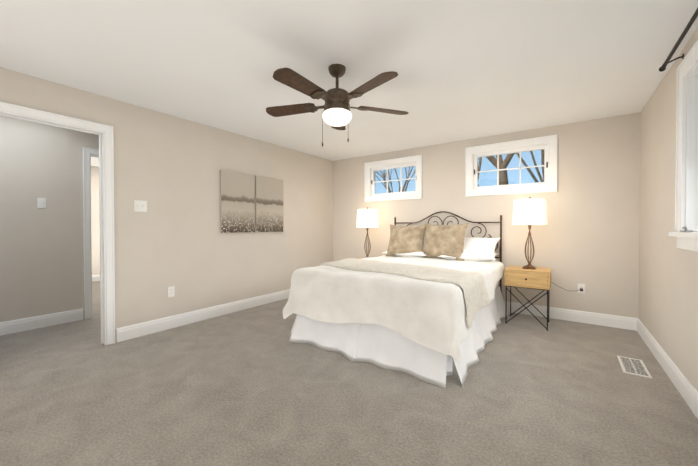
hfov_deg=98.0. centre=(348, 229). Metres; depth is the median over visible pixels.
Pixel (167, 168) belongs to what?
wall
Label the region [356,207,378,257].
lamp
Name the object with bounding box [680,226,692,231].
window crank
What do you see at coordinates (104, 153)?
door frame
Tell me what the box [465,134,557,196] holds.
window
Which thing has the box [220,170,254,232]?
picture
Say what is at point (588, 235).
wall
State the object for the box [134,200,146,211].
bedroom light switch
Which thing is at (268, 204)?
picture
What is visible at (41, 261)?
wall
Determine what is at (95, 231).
wall
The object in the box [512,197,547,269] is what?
lamp
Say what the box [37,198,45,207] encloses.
light switch
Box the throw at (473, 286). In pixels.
[320,258,490,327]
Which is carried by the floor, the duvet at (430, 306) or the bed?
the bed
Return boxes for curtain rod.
[659,8,697,71]
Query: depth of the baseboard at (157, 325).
3.67 m
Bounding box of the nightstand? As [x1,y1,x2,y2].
[504,265,550,330]
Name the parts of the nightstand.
drawer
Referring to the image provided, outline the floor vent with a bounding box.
[617,356,651,378]
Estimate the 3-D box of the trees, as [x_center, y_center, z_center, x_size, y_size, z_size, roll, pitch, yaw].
[4.560,-3.875,12.841,11.366,10.414,11.031,0,1,35]
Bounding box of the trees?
[375,150,543,192]
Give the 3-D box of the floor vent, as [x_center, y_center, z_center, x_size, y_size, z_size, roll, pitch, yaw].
[2.370,1.136,2.530,0.165,0.007,0.380,0,1,35]
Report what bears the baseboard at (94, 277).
attached to the wall at (95, 231)
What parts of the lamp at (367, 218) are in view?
lamp shade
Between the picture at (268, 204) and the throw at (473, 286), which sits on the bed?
the throw at (473, 286)
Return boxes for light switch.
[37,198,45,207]
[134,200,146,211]
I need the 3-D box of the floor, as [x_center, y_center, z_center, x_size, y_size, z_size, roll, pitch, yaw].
[-2.290,1.192,3.143,9.400,0.120,7.500,0,1,35]
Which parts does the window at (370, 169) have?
glass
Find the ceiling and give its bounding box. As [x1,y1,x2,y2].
[0,0,697,166]
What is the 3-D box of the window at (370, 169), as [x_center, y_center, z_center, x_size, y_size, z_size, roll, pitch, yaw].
[0.762,-0.852,5.202,1.080,0.700,0.158,0,1,35]
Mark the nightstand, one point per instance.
(538, 278)
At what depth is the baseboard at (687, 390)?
2.29 m
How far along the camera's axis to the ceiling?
2.30 m
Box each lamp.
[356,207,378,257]
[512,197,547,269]
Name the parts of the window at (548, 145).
glass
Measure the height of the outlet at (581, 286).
0.118 m
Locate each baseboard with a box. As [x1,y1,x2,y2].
[0,308,82,335]
[92,274,99,281]
[116,289,289,341]
[505,301,635,330]
[636,318,697,418]
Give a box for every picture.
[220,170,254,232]
[255,176,282,231]
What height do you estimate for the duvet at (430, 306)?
0.557 m
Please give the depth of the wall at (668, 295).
2.52 m
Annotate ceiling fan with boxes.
[266,64,407,146]
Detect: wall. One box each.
[0,67,332,341]
[0,116,98,321]
[91,166,99,274]
[333,112,640,317]
[638,27,697,391]
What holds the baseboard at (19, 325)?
attached to the wall at (41, 261)
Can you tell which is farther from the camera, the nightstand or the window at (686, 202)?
the nightstand
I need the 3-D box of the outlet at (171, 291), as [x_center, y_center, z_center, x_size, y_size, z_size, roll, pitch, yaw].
[-2.040,0.708,3.481,0.008,0.118,0.072,0,1,35]
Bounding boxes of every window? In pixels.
[364,155,421,201]
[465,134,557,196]
[668,40,697,251]
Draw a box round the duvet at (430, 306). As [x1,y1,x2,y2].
[283,255,504,363]
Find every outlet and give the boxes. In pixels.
[168,286,174,296]
[578,284,584,293]
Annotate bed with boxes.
[283,211,509,388]
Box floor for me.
[0,281,697,465]
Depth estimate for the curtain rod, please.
1.94 m
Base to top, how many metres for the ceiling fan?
0.628 m
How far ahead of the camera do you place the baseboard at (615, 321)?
3.70 m
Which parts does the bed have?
headboard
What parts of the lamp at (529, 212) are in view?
lamp shade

